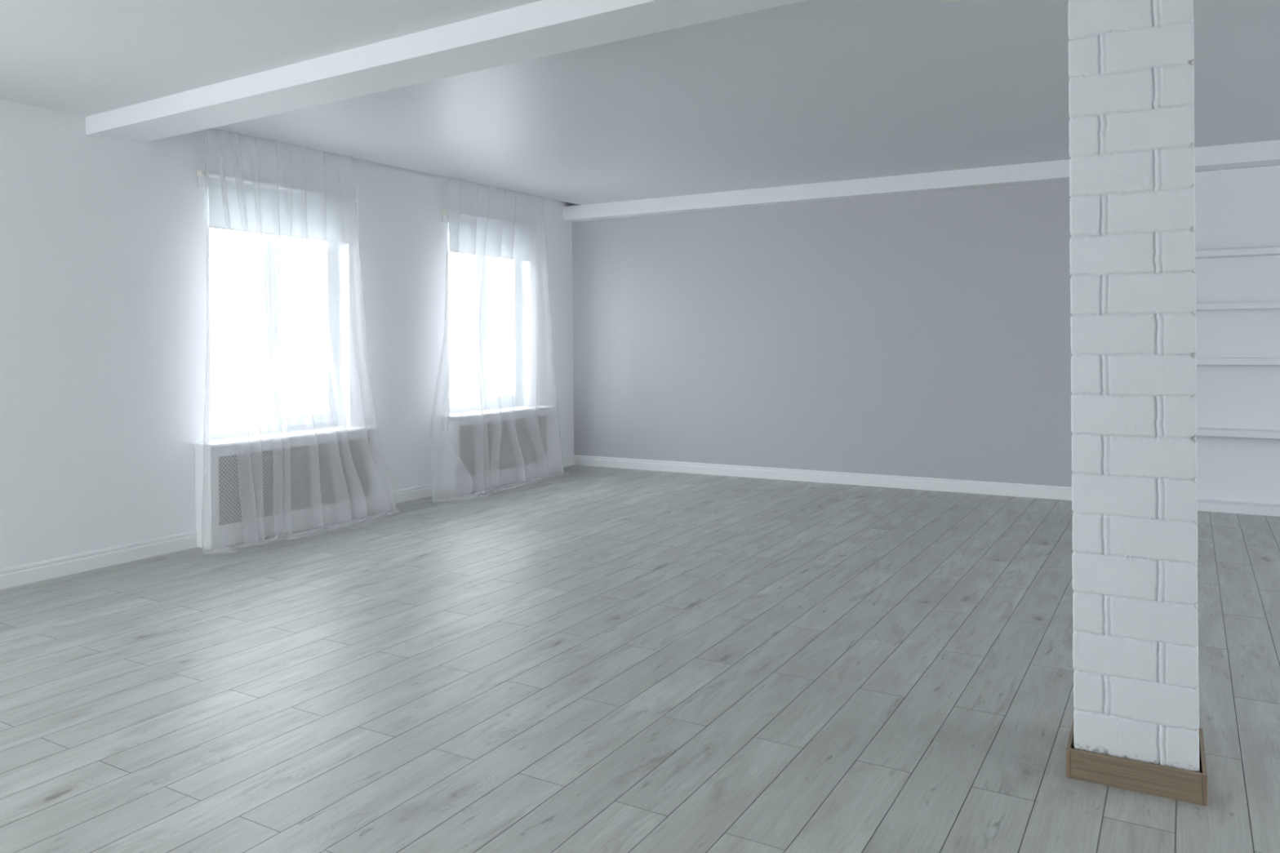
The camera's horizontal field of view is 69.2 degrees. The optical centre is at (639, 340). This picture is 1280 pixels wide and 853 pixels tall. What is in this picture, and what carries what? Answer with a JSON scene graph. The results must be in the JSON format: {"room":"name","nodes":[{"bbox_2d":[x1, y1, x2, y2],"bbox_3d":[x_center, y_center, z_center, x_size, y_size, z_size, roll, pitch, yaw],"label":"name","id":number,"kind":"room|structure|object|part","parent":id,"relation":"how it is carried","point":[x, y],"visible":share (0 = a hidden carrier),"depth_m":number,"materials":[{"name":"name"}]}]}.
{"room":"empty living room","nodes":[
{"label":"empty living room","id":0,"kind":"room"},
{"bbox_2d":[0,99,573,569],"bbox_3d":[-3.967,-0.136,5.716,0.360,3.250,13.170,0,0,29],"label":"wall","id":1,"kind":"structure","parent":0,"point":[104,273],"depth_m":6.45,"materials":[{"name":"white paint"}]},
{"bbox_2d":[210,233,339,439],"bbox_3d":[-2.940,-0.176,7.441,0.112,1.865,1.335,0,0,29],"label":"window","id":2,"kind":"structure","parent":1,"relation":"in","point":[271,264],"depth_m":7.44,"materials":[{"name":"white plastic"}]},
{"bbox_3d":[-2.899,-0.083,7.425,0.027,0.140,0.027,0,0,29],"label":"handle","id":3,"kind":"part","parent":2,"relation":"part of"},
{"bbox_2d":[196,169,359,339],"bbox_3d":[-2.808,-0.623,7.343,0.062,1.224,1.504,0,0,29],"label":"roller blind","id":4,"kind":"object","parent":2,"relation":"attached to","point":[289,202],"visible":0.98,"depth_m":7.27,"materials":[{"name":"white fabric"}]},
{"bbox_3d":[-2.434,-0.616,7.989,0.036,1.204,0.012,0,0,29],"label":"pull cord","id":5,"kind":"part","parent":4,"relation":"part of","materials":[{"name":"white plastic"}]},
{"bbox_3d":[-2.799,-0.181,7.693,0.060,1.753,0.658,0,0,29],"label":"sash","id":6,"kind":"part","parent":2,"relation":"part of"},
{"bbox_2d":[193,425,378,448],"bbox_3d":[-2.781,0.749,7.353,0.321,0.026,1.612,0,0,29],"label":"window sill","id":7,"kind":"structure","parent":1,"relation":"attached to","point":[229,442],"depth_m":7.21,"materials":[{"name":"white plastic"}]},
{"bbox_2d":[0,454,574,589],"bbox_3d":[-3.814,1.429,5.584,0.016,0.118,12.360,0,0,29],"label":"baseboard","id":8,"kind":"structure","parent":1,"relation":"attached to","point":[14,576],"depth_m":6.20,"materials":[{"name":"white paint"}]},
{"bbox_2d":[448,226,521,413],"bbox_3d":[-1.656,-0.205,9.713,0.112,1.885,1.335,0,0,29],"label":"window","id":9,"kind":"structure","parent":1,"relation":"in","point":[495,402],"depth_m":9.71,"materials":[{"name":"white plastic"}]},
{"bbox_3d":[-1.615,-0.111,9.697,0.027,0.140,0.027,0,0,29],"label":"handle","id":10,"kind":"part","parent":9,"relation":"part of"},
{"bbox_2d":[441,208,537,320],"bbox_3d":[-1.524,-0.665,9.615,0.062,1.224,1.504,0,0,29],"label":"roller blind","id":11,"kind":"object","parent":9,"relation":"attached to","point":[496,232],"visible":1,"depth_m":9.56,"materials":[{"name":"white fabric"}]},
{"bbox_3d":[-1.150,-0.658,10.261,0.036,1.204,0.012,0,0,29],"label":"pull cord","id":12,"kind":"part","parent":11,"relation":"part of","materials":[{"name":"white plastic"}]},
{"bbox_3d":[-1.515,-0.210,9.965,0.060,1.773,0.658,0,0,29],"label":"sash","id":13,"kind":"part","parent":9,"relation":"part of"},
{"bbox_2d":[440,404,552,419],"bbox_3d":[-1.497,0.732,9.626,0.321,0.026,1.612,0,0,29],"label":"window sill","id":14,"kind":"structure","parent":1,"relation":"attached to","point":[519,408],"depth_m":9.48,"materials":[{"name":"white plastic"}]},
{"bbox_2d":[0,465,1279,852],"bbox_3d":[0.831,1.457,3.180,12.701,0.006,14.606,0,0,29],"label":"floor","id":15,"kind":"structure","parent":0,"point":[589,659],"depth_m":3.94,"materials":[{"name":"grey wood"}]},
{"bbox_2d":[195,429,376,549],"bbox_3d":[-2.736,1.121,7.330,0.177,0.718,1.588,0,0,29],"label":"radiator cover","id":16,"kind":"object","parent":15,"relation":"on","point":[220,525],"visible":0.98,"depth_m":7.15,"materials":[{"name":"white paint"}]},
{"bbox_3d":[-2.793,1.126,7.361,0.006,0.706,1.548,0,0,29],"label":"panel","id":17,"kind":"part","parent":16,"relation":"part of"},
{"bbox_2d":[440,408,551,494],"bbox_3d":[-1.452,1.112,9.602,0.177,0.718,1.588,0,0,29],"label":"radiator cover","id":18,"kind":"object","parent":15,"relation":"on","point":[461,433],"visible":0.98,"depth_m":9.43,"materials":[{"name":"white paint"}]},
{"bbox_3d":[-1.509,1.116,9.634,0.006,0.706,1.548,0,0,29],"label":"panel","id":19,"kind":"part","parent":18,"relation":"part of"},
{"bbox_2d":[1067,0,1199,772],"bbox_3d":[1.678,-0.022,3.155,0.367,2.940,0.363,0,0,29],"label":"brick column","id":20,"kind":"structure","parent":15,"relation":"on","point":[1133,323],"depth_m":3.00,"materials":[{"name":"white brick"}]},
{"bbox_2d":[1066,720,1207,806],"bbox_3d":[1.687,1.400,3.153,0.400,0.096,0.398,0,0,29],"label":"baseboard","id":21,"kind":"structure","parent":20,"relation":"attached to","point":[1185,785],"depth_m":2.98,"materials":[{"name":"brown wood"}]},
{"bbox_2d":[1194,164,1279,516],"bbox_3d":[6.590,-0.024,6.805,5.618,2.870,0.213,0,0,29],"label":"bookcase","id":22,"kind":"object","parent":15,"relation":"on","point":[1237,229],"visible":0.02,"depth_m":7.77,"materials":[{"name":"white laminate"}]},
{"bbox_3d":[6.580,-0.743,6.797,5.558,0.054,0.195,0,0,29],"label":"shelf","id":23,"kind":"part","parent":22,"relation":"part of","materials":[{"name":"white laminate"}]},
{"bbox_3d":[6.586,0.158,6.797,5.558,0.054,0.195,0,0,29],"label":"shelf","id":24,"kind":"part","parent":22,"relation":"part of","materials":[{"name":"white laminate"}]},
{"bbox_3d":[6.583,-0.302,6.797,5.558,0.054,0.195,0,0,29],"label":"shelf","id":25,"kind":"part","parent":22,"relation":"part of","materials":[{"name":"white laminate"}]},
{"bbox_3d":[6.591,0.753,6.797,5.558,0.054,0.195,0,0,29],"label":"shelf","id":26,"kind":"part","parent":22,"relation":"part of","materials":[{"name":"white laminate"}]},
{"bbox_2d":[0,0,1279,204],"bbox_3d":[1.097,-1.619,2.862,11.285,0.259,12.475,0,0,29],"label":"ceiling","id":27,"kind":"structure","parent":0,"point":[809,91],"depth_m":5.57,"materials":[{"name":"white paint"}]},
{"bbox_2d":[85,0,807,142],"bbox_3d":[-1.035,-1.431,4.652,5.836,0.152,0.416,0,0,32],"label":"ceiling beam","id":28,"kind":"structure","parent":27,"relation":"attached to","point":[544,28],"depth_m":4.56,"materials":[{"name":"white paint"}]},
{"bbox_2d":[563,139,1279,222],"bbox_3d":[4.091,-1.523,8.159,11.285,0.159,0.304,0,0,29],"label":"ceiling beam","id":29,"kind":"structure","parent":27,"relation":"attached to","point":[1261,153],"depth_m":8.95,"materials":[{"name":"white paint"}]},
{"bbox_2d":[572,180,1073,487],"bbox_3d":[1.784,-0.178,9.771,5.665,3.250,0.450,0,0,29],"label":"wall","id":30,"kind":"structure","parent":0,"point":[920,335],"depth_m":9.38,"materials":[{"name":"grey paint"}]},
{"bbox_2d":[574,454,1071,500],"bbox_3d":[1.688,1.389,9.564,5.648,0.118,0.016,0,0,29],"label":"baseboard","id":31,"kind":"structure","parent":30,"relation":"attached to","point":[1043,491],"depth_m":9.37,"materials":[{"name":"white paint"}]},
{"bbox_3d":[-2.001,-1.670,8.601,0.245,0.110,5.301,0,0,29],"label":"ceiling","id":32,"kind":"structure","parent":0,"visible":0},
{"bbox_2d":[201,128,399,555],"bbox_3d":[-2.544,-0.072,7.215,0.260,3.098,1.877,0,0,29],"label":"sheer curtain","id":33,"kind":"object","parent":32,"relation":"hanging from","point":[322,529],"visible":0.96,"depth_m":7.13,"materials":[{"name":"white fabric"}]},
{"bbox_2d":[431,178,570,502],"bbox_3d":[-1.304,-0.082,9.316,0.352,3.098,2.121,0,0,29],"label":"sheer curtain","id":34,"kind":"object","parent":32,"relation":"hanging from","point":[477,495],"visible":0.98,"depth_m":9.15,"materials":[{"name":"white fabric"}]}
]}

